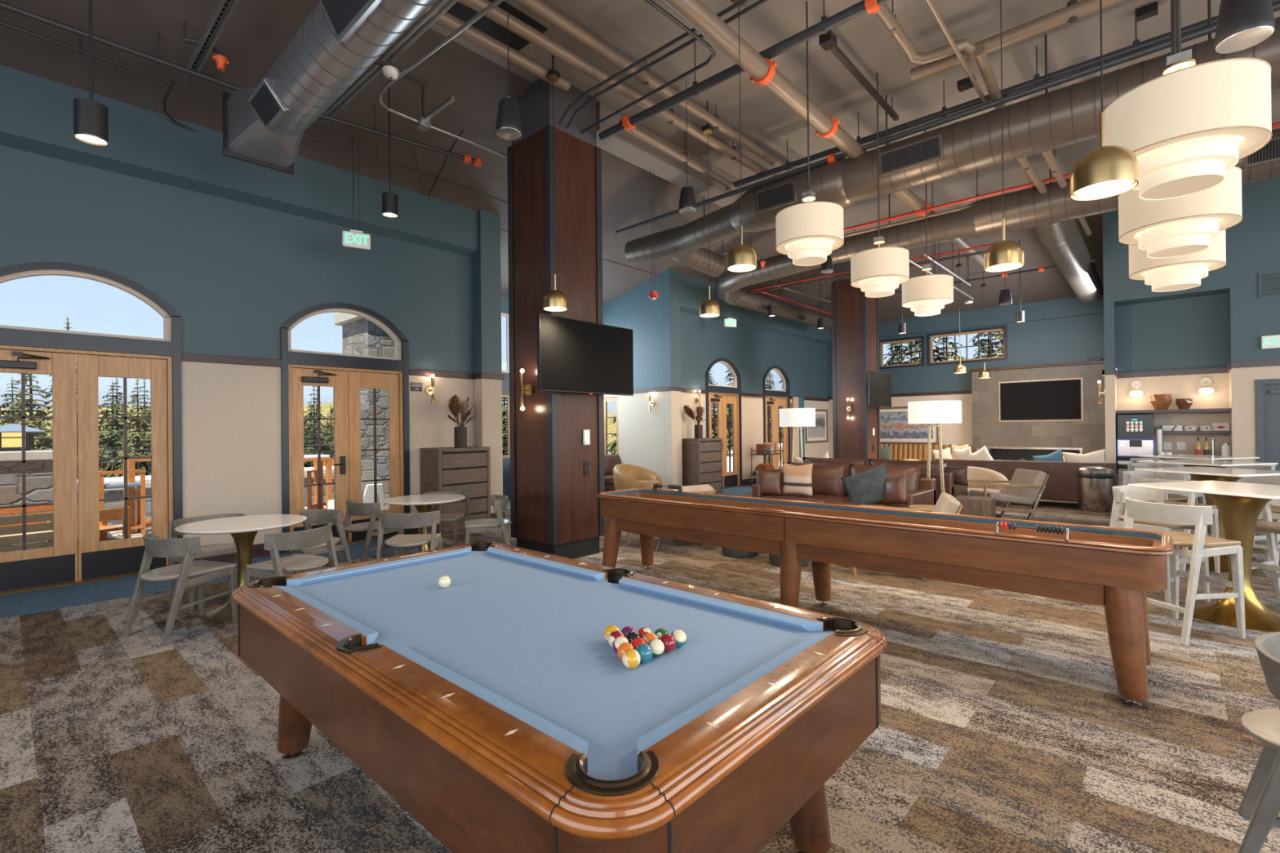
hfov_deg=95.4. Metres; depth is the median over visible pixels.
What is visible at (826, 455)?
throw pillow
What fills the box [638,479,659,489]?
seat cushion
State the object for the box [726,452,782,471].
snow
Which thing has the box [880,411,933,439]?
print
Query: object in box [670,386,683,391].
trim
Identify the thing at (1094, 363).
mantel shelf
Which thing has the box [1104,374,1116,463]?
wall pillar
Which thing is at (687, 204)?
pendant light
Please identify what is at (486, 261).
wall
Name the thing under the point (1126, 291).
wall
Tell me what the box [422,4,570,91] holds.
drain pipe
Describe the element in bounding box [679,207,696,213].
speaker grille
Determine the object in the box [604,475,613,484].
seat cushion
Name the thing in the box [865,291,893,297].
diffuser
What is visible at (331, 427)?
conifer tree
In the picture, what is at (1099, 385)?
sconce
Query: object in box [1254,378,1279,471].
door
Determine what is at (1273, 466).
bar stool
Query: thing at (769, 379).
conifer tree
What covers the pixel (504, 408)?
conifer tree
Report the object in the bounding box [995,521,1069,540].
bead scorer
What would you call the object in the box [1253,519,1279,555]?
bar stool
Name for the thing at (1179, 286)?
diffuser
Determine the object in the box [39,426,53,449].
conifer tree
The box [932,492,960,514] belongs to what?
cushion
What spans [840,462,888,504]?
throw pillow
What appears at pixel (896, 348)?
conifer tree
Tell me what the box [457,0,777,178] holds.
drain pipe
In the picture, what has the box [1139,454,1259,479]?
bar table
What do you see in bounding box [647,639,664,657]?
ball
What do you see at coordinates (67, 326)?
conifer tree
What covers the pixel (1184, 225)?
pendant
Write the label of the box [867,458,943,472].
cushion
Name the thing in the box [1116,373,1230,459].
wall niche
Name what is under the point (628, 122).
pipe
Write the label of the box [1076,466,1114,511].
trash can
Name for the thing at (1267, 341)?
exit sign
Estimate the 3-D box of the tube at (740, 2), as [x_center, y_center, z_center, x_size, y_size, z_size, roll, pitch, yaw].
[1.652,-3.495,4.129,7.039,0.150,0.088,-1,0,43]
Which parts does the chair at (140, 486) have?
leg, leg, leg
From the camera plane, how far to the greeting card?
9.60 m
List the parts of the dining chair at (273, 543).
leg, rail, leg, seat, backrest, rail, leg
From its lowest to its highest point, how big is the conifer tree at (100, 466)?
5.054 m
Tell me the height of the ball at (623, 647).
0.057 m
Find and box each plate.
[956,75,976,92]
[1136,0,1158,22]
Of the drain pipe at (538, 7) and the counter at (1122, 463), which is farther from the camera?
the counter at (1122, 463)
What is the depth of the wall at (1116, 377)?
10.48 m
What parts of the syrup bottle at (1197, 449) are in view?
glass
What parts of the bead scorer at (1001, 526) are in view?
rod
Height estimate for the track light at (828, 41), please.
0.230 m
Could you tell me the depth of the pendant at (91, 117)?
3.61 m
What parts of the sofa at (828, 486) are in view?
arm, frame, arm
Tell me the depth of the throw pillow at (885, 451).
16.41 m
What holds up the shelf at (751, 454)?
attached to the cart
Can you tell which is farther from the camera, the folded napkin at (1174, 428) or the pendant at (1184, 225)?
the folded napkin at (1174, 428)
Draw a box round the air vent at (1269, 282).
[1257,271,1279,297]
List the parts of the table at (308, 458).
leg, leg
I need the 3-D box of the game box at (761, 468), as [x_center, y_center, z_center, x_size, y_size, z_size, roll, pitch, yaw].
[3.173,1.058,14.809,0.300,0.070,0.420,-1,0,42]
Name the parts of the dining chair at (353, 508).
leg, backrest, seat, leg, rail, leg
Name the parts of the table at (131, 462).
leg, leg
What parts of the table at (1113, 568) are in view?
leg, leg, joint plate, leg, leg, rail, leg, leg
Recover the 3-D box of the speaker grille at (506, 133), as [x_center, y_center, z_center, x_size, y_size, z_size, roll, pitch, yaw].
[-1.047,-2.337,4.652,0.198,0.004,0.198,-1,0,42]
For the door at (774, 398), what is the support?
in the wall at (704, 340)
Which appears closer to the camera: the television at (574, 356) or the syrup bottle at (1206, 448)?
the television at (574, 356)
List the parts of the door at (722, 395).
transom frame, frame, kick plate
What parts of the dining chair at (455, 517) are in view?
backrest, seat, leg, rail, leg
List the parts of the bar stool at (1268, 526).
rail, foot rail, seat, leg, backrest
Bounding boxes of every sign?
[342,136,370,249]
[410,382,422,391]
[724,317,736,327]
[1261,334,1279,349]
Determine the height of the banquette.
0.856 m
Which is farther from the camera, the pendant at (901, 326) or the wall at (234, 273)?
the pendant at (901, 326)
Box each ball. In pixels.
[438,575,450,587]
[604,625,619,641]
[608,631,624,647]
[612,636,629,653]
[617,642,635,660]
[621,626,635,637]
[622,648,640,669]
[625,631,641,643]
[630,637,646,649]
[635,644,653,663]
[637,626,652,638]
[642,632,657,644]
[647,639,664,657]
[653,628,669,639]
[659,634,675,652]
[670,629,686,647]
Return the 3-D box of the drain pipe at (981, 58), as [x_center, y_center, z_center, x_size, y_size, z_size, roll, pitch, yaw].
[4.795,-3.502,7.340,0.126,0.347,4.656,-1,0,42]
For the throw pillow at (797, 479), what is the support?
on the sofa at (828, 486)
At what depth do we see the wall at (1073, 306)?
15.50 m
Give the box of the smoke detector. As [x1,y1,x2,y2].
[373,44,426,86]
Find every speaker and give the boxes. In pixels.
[495,0,521,140]
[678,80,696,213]
[820,255,833,273]
[998,274,1012,305]
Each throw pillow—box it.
[755,468,782,496]
[782,462,813,497]
[822,452,828,457]
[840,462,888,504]
[880,445,891,459]
[882,472,907,505]
[931,447,951,459]
[943,466,968,485]
[950,444,968,458]
[952,446,971,459]
[969,445,993,459]
[1032,448,1064,462]
[1062,448,1105,462]
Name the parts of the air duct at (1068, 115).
hanger rod, hanger rod, hanger rod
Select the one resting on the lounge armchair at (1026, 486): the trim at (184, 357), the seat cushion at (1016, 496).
the seat cushion at (1016, 496)
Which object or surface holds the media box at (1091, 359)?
on the fireplace
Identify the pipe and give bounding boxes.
[0,0,481,166]
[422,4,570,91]
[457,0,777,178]
[513,0,794,173]
[598,0,890,140]
[615,1,1279,234]
[618,119,737,190]
[660,0,984,269]
[725,0,1279,190]
[746,250,986,294]
[751,228,996,291]
[751,282,831,315]
[843,121,1279,231]
[875,0,976,64]
[894,237,1095,293]
[910,0,1124,82]
[973,44,1035,186]
[1017,156,1047,193]
[1041,148,1091,235]
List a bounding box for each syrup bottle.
[1195,436,1201,454]
[1203,436,1209,455]
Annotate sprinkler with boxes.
[182,21,228,71]
[722,240,728,254]
[750,231,765,267]
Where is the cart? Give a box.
[750,447,781,486]
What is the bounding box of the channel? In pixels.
[182,0,239,80]
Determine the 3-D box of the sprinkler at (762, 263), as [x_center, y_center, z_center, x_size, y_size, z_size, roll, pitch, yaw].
[2.244,-3.475,11.041,0.340,0.892,0.097,0,0,-32]
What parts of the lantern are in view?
glass, frame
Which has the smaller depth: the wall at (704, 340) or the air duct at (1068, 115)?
the air duct at (1068, 115)
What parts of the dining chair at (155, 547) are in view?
leg, backrest, leg, seat, leg, rail, leg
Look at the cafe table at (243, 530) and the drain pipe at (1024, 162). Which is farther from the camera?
the drain pipe at (1024, 162)
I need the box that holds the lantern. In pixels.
[0,423,45,451]
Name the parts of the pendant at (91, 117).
stem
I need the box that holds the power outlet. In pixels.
[583,461,589,475]
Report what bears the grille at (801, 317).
attached to the air duct at (1026, 208)
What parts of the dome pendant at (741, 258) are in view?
canopy plate, cord, stem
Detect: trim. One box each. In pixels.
[181,352,475,379]
[473,373,504,379]
[502,372,509,395]
[633,386,670,393]
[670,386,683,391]
[681,388,829,401]
[720,484,753,495]
[827,390,972,399]
[879,335,924,368]
[926,324,1007,365]
[1102,360,1279,378]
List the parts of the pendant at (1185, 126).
ceiling rod, canopy plate, lamp shade, lamp shade, lamp shade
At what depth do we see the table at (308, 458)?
10.36 m
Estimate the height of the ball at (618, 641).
0.057 m
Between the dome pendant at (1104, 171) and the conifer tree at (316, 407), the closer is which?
the dome pendant at (1104, 171)
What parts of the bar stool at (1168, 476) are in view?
backrest, leg, rail, leg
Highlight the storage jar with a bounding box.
[1221,443,1231,456]
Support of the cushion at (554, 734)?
on the pool table at (495, 706)
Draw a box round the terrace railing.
[76,440,507,477]
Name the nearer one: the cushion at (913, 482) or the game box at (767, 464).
the cushion at (913, 482)
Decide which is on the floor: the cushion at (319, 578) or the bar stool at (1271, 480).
the bar stool at (1271, 480)
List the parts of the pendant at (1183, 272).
ceiling rod, lamp shade, lamp shade, lamp shade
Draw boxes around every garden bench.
[0,505,53,527]
[0,512,53,552]
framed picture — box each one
[804,408,827,443]
[880,406,938,444]
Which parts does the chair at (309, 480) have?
leg, leg, seat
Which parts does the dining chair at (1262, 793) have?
leg, leg, seat, backrest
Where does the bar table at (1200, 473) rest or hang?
on the floor
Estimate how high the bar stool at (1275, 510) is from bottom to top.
0.937 m
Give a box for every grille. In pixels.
[247,76,289,129]
[319,0,383,41]
[496,127,521,140]
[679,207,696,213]
[755,179,797,213]
[758,302,771,311]
[795,312,807,321]
[821,270,832,273]
[879,133,943,176]
[999,302,1011,305]
[1244,136,1279,168]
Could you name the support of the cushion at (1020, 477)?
on the lounge armchair at (1026, 486)
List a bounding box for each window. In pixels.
[501,312,509,373]
[502,394,510,457]
[604,396,618,454]
[880,338,921,367]
[930,328,1004,363]
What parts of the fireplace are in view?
firebox frame, niche trim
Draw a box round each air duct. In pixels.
[222,0,436,174]
[624,0,1279,276]
[714,128,1279,330]
[1035,218,1103,302]
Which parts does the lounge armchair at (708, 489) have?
leg, leg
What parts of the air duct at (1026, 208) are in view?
hanger rod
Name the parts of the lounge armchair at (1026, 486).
leg, rail, leg, arm rail, rail, leg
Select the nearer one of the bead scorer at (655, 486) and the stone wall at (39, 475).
the bead scorer at (655, 486)
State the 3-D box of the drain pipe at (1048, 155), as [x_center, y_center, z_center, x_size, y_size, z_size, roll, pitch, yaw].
[6.122,-3.626,8.302,0.098,0.823,4.244,-1,0,43]
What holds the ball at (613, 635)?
on the pool table at (495, 706)
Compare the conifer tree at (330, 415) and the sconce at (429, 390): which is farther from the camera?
the conifer tree at (330, 415)
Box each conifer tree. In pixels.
[0,378,46,449]
[1,373,77,472]
[34,315,110,471]
[34,435,51,448]
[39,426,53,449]
[76,448,119,477]
[98,380,142,477]
[99,377,142,470]
[104,378,151,477]
[110,440,150,477]
[115,379,151,474]
[303,386,333,467]
[303,401,333,457]
[303,402,331,466]
[320,411,333,453]
[321,408,333,458]
[324,405,333,436]
[502,369,507,455]
[607,414,616,454]
[708,370,732,450]
[711,369,733,453]
[764,370,782,443]
[764,371,779,442]
[769,380,782,443]
[883,341,916,365]
[897,340,945,364]
[906,341,920,363]
[933,335,966,361]
[968,331,1002,358]
[984,330,1003,357]
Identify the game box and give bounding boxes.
[755,444,764,453]
[755,466,773,469]
[756,464,773,466]
[758,462,772,465]
[764,444,773,453]
[765,442,775,453]
[769,447,774,453]
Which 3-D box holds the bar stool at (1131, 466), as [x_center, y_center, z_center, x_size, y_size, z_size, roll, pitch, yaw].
[7.071,0.986,8.024,0.572,0.937,0.541,-1,0,-14]
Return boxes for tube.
[0,20,507,204]
[162,79,197,132]
[312,0,457,123]
[322,0,447,114]
[377,0,506,156]
[427,128,465,196]
[558,0,748,124]
[566,0,768,128]
[580,0,715,133]
[773,271,831,302]
[844,204,973,237]
[909,241,973,299]
[923,242,970,285]
[924,0,987,103]
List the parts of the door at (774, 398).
transom frame, frame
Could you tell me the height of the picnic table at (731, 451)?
0.920 m
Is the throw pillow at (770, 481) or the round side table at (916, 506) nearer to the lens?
the round side table at (916, 506)
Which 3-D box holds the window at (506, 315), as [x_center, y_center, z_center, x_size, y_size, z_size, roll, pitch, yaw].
[-3.475,-1.787,11.928,0.050,1.280,1.900,-1,0,42]
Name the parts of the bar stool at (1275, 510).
foot rail, rail, seat, leg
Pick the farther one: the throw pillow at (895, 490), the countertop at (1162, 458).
the countertop at (1162, 458)
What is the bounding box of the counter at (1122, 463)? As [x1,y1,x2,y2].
[1117,458,1130,485]
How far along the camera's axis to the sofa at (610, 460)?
13.15 m
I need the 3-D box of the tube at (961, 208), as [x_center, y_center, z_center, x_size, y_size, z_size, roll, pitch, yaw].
[6.011,-3.298,7.705,7.400,0.048,0.050,-1,0,42]
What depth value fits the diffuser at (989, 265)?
4.31 m
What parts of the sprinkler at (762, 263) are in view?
arm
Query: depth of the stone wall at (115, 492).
9.91 m
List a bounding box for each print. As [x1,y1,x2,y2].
[808,413,825,437]
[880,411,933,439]
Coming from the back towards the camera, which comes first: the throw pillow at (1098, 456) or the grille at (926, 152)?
the throw pillow at (1098, 456)
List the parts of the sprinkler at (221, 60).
arm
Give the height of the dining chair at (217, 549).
0.738 m
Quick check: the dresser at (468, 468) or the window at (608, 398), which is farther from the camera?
the window at (608, 398)
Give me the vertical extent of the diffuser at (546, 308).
0.018 m
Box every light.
[818,29,898,120]
[933,243,935,274]
[964,256,973,303]
[1214,0,1275,53]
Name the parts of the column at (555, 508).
corner trim, corner trim, corner trim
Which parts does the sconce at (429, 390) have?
plate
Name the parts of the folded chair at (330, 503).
seat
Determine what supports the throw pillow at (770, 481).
on the sofa at (828, 486)
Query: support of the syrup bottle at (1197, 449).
on the countertop at (1162, 458)
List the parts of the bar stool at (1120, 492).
leg, backrest, rail, seat, leg, leg, rail, foot rail, leg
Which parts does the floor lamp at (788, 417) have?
leg, lamp shade, leg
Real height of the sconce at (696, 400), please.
0.426 m
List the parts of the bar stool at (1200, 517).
leg, backrest, leg, leg, seat, foot rail, rail, leg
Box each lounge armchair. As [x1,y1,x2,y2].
[626,484,715,551]
[852,492,962,581]
[967,468,1048,519]
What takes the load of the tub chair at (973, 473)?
on the floor
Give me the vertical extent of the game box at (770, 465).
0.050 m
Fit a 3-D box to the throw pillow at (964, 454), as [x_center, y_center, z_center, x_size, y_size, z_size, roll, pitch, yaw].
[6.570,0.649,11.802,0.146,0.513,0.434,0,0,-38]
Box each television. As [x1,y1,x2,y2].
[537,313,633,395]
[866,369,891,407]
[1000,379,1080,420]
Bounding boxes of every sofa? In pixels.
[604,453,621,492]
[751,462,936,507]
[802,457,968,502]
[934,458,1118,502]
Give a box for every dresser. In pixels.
[420,446,490,537]
[681,438,722,494]
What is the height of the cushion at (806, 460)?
0.559 m
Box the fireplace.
[969,360,1105,461]
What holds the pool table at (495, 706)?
on the floor
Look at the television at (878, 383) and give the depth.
13.09 m
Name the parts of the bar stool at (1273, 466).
backrest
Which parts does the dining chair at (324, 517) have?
leg, leg, seat, backrest, rail, leg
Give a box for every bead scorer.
[652,483,682,492]
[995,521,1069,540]
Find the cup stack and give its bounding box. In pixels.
[1155,429,1162,455]
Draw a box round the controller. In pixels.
[582,429,590,444]
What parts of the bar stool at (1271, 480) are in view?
backrest, leg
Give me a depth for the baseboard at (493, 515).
9.18 m
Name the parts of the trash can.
lid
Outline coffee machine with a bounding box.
[1116,413,1154,458]
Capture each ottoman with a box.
[721,546,758,558]
[768,554,808,567]
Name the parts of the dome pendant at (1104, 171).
cord, stem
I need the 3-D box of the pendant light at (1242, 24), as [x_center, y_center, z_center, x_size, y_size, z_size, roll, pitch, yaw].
[2.909,-2.943,2.819,0.204,2.156,0.204,-1,0,42]
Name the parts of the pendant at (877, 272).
ceiling rod, canopy plate, lamp shade, lamp shade, lamp shade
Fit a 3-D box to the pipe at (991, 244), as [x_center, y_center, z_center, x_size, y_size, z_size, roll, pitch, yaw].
[4.366,-3.549,11.549,5.000,0.922,0.035,-1,0,42]
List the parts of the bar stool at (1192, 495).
backrest, seat, leg, foot rail, leg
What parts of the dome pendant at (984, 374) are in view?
cord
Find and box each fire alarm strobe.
[648,168,658,299]
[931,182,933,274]
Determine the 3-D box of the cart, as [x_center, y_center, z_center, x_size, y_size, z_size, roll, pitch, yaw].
[3.213,1.023,14.854,0.460,0.980,0.780,-1,0,42]
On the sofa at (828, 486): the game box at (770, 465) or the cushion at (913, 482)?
the cushion at (913, 482)
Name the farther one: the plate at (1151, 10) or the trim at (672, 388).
the trim at (672, 388)
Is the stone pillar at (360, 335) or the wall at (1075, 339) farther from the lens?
the wall at (1075, 339)
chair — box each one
[77,506,131,559]
[98,469,146,535]
[121,532,237,645]
[167,513,244,611]
[244,522,337,584]
[271,509,352,573]
[306,458,333,508]
[327,492,363,509]
[336,499,403,564]
[362,483,385,510]
[376,510,442,559]
[417,491,471,550]
[464,494,511,545]
[613,463,662,490]
[794,456,801,462]
[967,466,1009,507]
[1237,631,1279,852]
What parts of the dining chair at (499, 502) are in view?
leg, rail, seat, leg, backrest, leg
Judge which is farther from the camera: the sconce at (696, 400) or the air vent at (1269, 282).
the sconce at (696, 400)
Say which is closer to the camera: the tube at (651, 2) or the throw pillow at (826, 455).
the tube at (651, 2)
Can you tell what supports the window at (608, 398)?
in the wall at (633, 309)
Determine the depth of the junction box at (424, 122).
6.33 m
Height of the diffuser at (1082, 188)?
0.018 m
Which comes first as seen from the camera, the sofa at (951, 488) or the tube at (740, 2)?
the tube at (740, 2)
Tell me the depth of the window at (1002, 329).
16.11 m
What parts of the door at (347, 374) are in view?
kick plate, closer arm, handle plate, transom frame, frame, kick plate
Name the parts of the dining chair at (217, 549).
leg, rail, leg, backrest, seat, leg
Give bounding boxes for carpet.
[0,537,446,618]
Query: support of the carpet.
on the floor
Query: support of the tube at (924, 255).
hanging from the ceiling at (635, 28)
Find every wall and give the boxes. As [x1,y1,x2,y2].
[0,64,478,257]
[0,145,475,546]
[0,449,53,546]
[103,466,333,525]
[473,208,502,513]
[501,296,510,499]
[602,271,665,489]
[662,267,682,490]
[680,272,830,345]
[680,311,828,479]
[826,313,1104,457]
[829,293,1103,342]
[1102,211,1115,369]
[1112,210,1230,306]
[1114,303,1116,369]
[1115,293,1228,373]
[1115,377,1117,472]
[1227,290,1230,363]
[1228,370,1231,445]
[1229,177,1279,462]
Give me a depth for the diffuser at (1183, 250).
3.93 m
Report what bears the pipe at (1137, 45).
hanging from the ceiling at (635, 28)
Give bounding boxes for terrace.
[106,505,325,537]
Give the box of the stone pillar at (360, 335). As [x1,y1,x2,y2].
[333,312,395,510]
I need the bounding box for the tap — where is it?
[1209,436,1214,455]
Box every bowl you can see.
[1150,394,1172,409]
[1175,398,1192,408]
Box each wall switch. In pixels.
[1162,442,1171,449]
[1177,442,1185,449]
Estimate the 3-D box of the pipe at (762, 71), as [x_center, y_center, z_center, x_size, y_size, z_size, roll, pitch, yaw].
[2.429,-3.626,6.890,0.274,0.757,14.500,-1,0,42]
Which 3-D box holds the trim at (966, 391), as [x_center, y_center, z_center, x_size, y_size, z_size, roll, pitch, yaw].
[7.612,-0.927,17.239,4.300,0.085,0.035,-1,0,42]
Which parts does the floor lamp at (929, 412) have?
leg, leg, lamp shade, leg, leg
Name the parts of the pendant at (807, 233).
ceiling rod, canopy plate, lamp shade, lamp shade, lamp shade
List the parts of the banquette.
panel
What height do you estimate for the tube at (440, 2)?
0.511 m
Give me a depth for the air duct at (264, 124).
4.56 m
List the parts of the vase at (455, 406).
dried stem, dried stem, dried stem, dried stem, dried stem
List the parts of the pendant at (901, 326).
stem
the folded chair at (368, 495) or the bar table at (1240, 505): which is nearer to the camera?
the bar table at (1240, 505)
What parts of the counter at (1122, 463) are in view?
door, drawer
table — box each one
[123,458,151,533]
[174,514,306,622]
[231,541,887,852]
[303,454,332,510]
[381,493,465,552]
[597,488,1173,707]
[728,450,771,463]
[778,443,782,462]
[908,504,934,509]
[954,495,995,517]
[1128,480,1279,632]
[1134,466,1279,573]
[1137,458,1278,533]
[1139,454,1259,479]
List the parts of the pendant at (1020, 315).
stem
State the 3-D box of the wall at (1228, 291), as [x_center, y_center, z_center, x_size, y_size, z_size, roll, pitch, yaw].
[9.681,-1.570,9.502,0.100,1.280,0.300,-1,0,42]
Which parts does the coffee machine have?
drip door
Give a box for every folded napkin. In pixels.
[1160,425,1182,427]
[1161,426,1182,429]
[1162,429,1183,431]
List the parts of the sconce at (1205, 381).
plate, globe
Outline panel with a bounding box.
[1116,439,1154,457]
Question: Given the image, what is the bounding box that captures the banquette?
[880,444,983,461]
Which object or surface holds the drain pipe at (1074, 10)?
hanging from the ceiling at (635, 28)
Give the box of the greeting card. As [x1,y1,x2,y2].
[1212,422,1229,431]
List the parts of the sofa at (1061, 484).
arm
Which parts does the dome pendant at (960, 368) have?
cord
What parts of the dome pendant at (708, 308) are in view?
canopy plate, cord, stem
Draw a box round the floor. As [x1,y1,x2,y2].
[0,493,1279,852]
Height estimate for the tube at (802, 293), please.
0.573 m
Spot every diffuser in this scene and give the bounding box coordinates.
[545,306,565,310]
[701,313,717,315]
[728,264,755,270]
[793,256,826,265]
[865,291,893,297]
[915,311,940,315]
[986,262,1020,269]
[1073,179,1134,196]
[1140,174,1223,199]
[1147,244,1208,257]
[1152,283,1199,291]
[1215,25,1274,53]
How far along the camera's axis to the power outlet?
6.83 m
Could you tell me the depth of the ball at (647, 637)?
1.91 m
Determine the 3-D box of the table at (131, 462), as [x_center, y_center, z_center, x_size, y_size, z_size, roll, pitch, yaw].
[-7.708,1.058,9.198,0.500,1.140,0.620,-1,0,42]
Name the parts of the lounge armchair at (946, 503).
leg, arm rail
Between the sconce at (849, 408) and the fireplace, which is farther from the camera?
the fireplace
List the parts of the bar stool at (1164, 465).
backrest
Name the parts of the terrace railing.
rail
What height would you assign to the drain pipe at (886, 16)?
0.450 m
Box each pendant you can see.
[73,0,108,146]
[382,86,398,217]
[542,54,567,311]
[699,101,719,317]
[726,0,756,271]
[768,281,775,316]
[775,1,844,266]
[817,294,824,328]
[850,72,909,297]
[897,284,906,333]
[902,129,953,316]
[954,252,966,373]
[978,271,991,378]
[984,0,1024,271]
[1015,240,1025,322]
[1069,0,1138,200]
[1102,0,1272,199]
[1117,0,1242,258]
[1128,0,1226,292]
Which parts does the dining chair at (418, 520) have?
leg, rail, leg, backrest, seat, leg, rail, leg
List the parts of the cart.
guard rail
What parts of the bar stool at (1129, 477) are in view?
leg, backrest, leg, seat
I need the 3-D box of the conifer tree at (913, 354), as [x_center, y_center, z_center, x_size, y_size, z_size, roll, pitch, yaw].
[11.738,-1.169,24.394,3.774,6.048,3.747,0,0,-43]
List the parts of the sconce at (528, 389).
plate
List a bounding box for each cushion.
[275,586,377,644]
[286,546,471,586]
[383,643,587,773]
[487,546,604,580]
[604,453,621,475]
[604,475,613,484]
[618,577,822,631]
[636,632,832,755]
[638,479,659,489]
[669,484,713,492]
[761,492,847,503]
[786,462,848,497]
[802,457,866,468]
[826,496,901,507]
[847,464,920,496]
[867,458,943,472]
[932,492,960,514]
[967,487,1003,503]
[968,489,1033,505]
[1005,468,1046,502]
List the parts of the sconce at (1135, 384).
globe, plate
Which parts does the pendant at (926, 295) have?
ceiling rod, canopy plate, lamp shade, lamp shade, lamp shade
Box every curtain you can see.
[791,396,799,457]
[798,397,804,457]
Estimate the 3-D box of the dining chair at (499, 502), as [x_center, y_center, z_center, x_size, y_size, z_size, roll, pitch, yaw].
[-1.704,1.172,6.580,0.540,0.738,0.572,-1,0,-18]
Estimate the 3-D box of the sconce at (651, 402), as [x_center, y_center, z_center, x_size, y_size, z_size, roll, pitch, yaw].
[0.241,-0.541,12.795,0.124,0.426,0.130,-1,0,42]
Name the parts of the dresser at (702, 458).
drawer, drawer, drawer, drawer, drawer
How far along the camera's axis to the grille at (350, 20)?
3.90 m
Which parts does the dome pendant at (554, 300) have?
ceiling rod, canopy plate, cord, stem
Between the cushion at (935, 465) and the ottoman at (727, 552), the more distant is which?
the cushion at (935, 465)
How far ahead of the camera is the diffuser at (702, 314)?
7.14 m
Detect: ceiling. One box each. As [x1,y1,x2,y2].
[0,0,833,311]
[416,0,1279,249]
[500,229,657,304]
[812,213,1103,322]
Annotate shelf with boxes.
[750,453,781,455]
[969,360,1104,372]
[1115,408,1231,413]
[1162,431,1231,433]
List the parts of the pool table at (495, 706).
pocket trim, leg, pocket trim, maker plate, pocket trim, pocket trim, pocket trim, leg, pocket trim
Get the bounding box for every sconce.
[425,373,435,403]
[519,368,533,410]
[648,391,654,411]
[694,390,701,407]
[846,398,852,419]
[1097,380,1104,404]
[1128,380,1142,397]
[1198,377,1213,395]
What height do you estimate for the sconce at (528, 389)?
0.482 m
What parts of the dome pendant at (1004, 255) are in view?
cord, stem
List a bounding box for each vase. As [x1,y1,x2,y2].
[447,395,475,447]
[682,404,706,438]
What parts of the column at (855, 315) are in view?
corner trim, corner trim, corner trim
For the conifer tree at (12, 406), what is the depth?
25.63 m
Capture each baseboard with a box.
[183,528,417,562]
[490,511,505,519]
[742,477,755,485]
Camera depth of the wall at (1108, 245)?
10.30 m
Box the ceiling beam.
[595,101,776,229]
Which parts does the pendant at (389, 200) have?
stem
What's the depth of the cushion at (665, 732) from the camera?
1.52 m
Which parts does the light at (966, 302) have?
stem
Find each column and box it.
[506,78,604,559]
[831,260,879,465]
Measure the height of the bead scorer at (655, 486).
0.069 m
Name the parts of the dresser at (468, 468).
drawer, drawer, drawer, drawer, drawer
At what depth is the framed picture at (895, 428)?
17.16 m
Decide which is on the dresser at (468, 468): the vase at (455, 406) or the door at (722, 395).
the vase at (455, 406)
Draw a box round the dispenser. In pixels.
[1129,440,1142,447]
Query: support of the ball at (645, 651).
on the pool table at (495, 706)
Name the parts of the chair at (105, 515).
leg, leg, seat, leg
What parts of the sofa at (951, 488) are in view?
frame, arm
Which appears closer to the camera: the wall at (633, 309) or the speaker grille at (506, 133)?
the speaker grille at (506, 133)
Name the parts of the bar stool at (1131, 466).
backrest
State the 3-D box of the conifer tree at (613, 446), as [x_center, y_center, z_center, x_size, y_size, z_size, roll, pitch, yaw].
[-0.501,-1.539,35.702,3.762,7.510,3.778,-1,0,-13]
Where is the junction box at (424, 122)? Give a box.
[415,78,454,131]
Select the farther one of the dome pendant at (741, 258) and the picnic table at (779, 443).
the picnic table at (779, 443)
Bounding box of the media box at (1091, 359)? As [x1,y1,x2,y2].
[1088,357,1104,361]
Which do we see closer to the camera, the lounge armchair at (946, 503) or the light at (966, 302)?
the lounge armchair at (946, 503)
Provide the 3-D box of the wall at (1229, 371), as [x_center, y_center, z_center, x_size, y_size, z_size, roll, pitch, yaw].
[9.699,0.250,9.497,0.100,2.360,0.300,-1,0,42]
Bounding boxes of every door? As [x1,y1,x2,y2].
[0,262,182,595]
[280,302,410,553]
[705,358,742,488]
[762,365,790,469]
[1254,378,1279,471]
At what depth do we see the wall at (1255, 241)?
9.13 m
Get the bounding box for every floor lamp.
[778,408,815,462]
[907,400,961,493]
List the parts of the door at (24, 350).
closer arm, kick plate, transom frame, frame, kick plate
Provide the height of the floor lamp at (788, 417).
1.832 m
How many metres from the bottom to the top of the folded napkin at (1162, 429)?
0.032 m
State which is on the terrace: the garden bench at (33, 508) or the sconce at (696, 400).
the garden bench at (33, 508)
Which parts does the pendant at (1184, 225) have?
ceiling rod, lamp shade, lamp shade, lamp shade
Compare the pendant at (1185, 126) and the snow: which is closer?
the pendant at (1185, 126)
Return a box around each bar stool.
[1109,485,1209,604]
[1118,471,1195,550]
[1123,462,1162,521]
[1123,497,1245,645]
[1129,457,1160,462]
[1135,476,1220,577]
[1138,466,1205,528]
[1140,462,1198,503]
[1226,465,1272,470]
[1235,475,1279,561]
[1251,498,1279,600]
[1253,505,1279,564]
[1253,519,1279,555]
[1257,464,1275,534]
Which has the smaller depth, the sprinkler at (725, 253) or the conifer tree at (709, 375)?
the sprinkler at (725, 253)
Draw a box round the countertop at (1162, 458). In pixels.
[1162,457,1231,494]

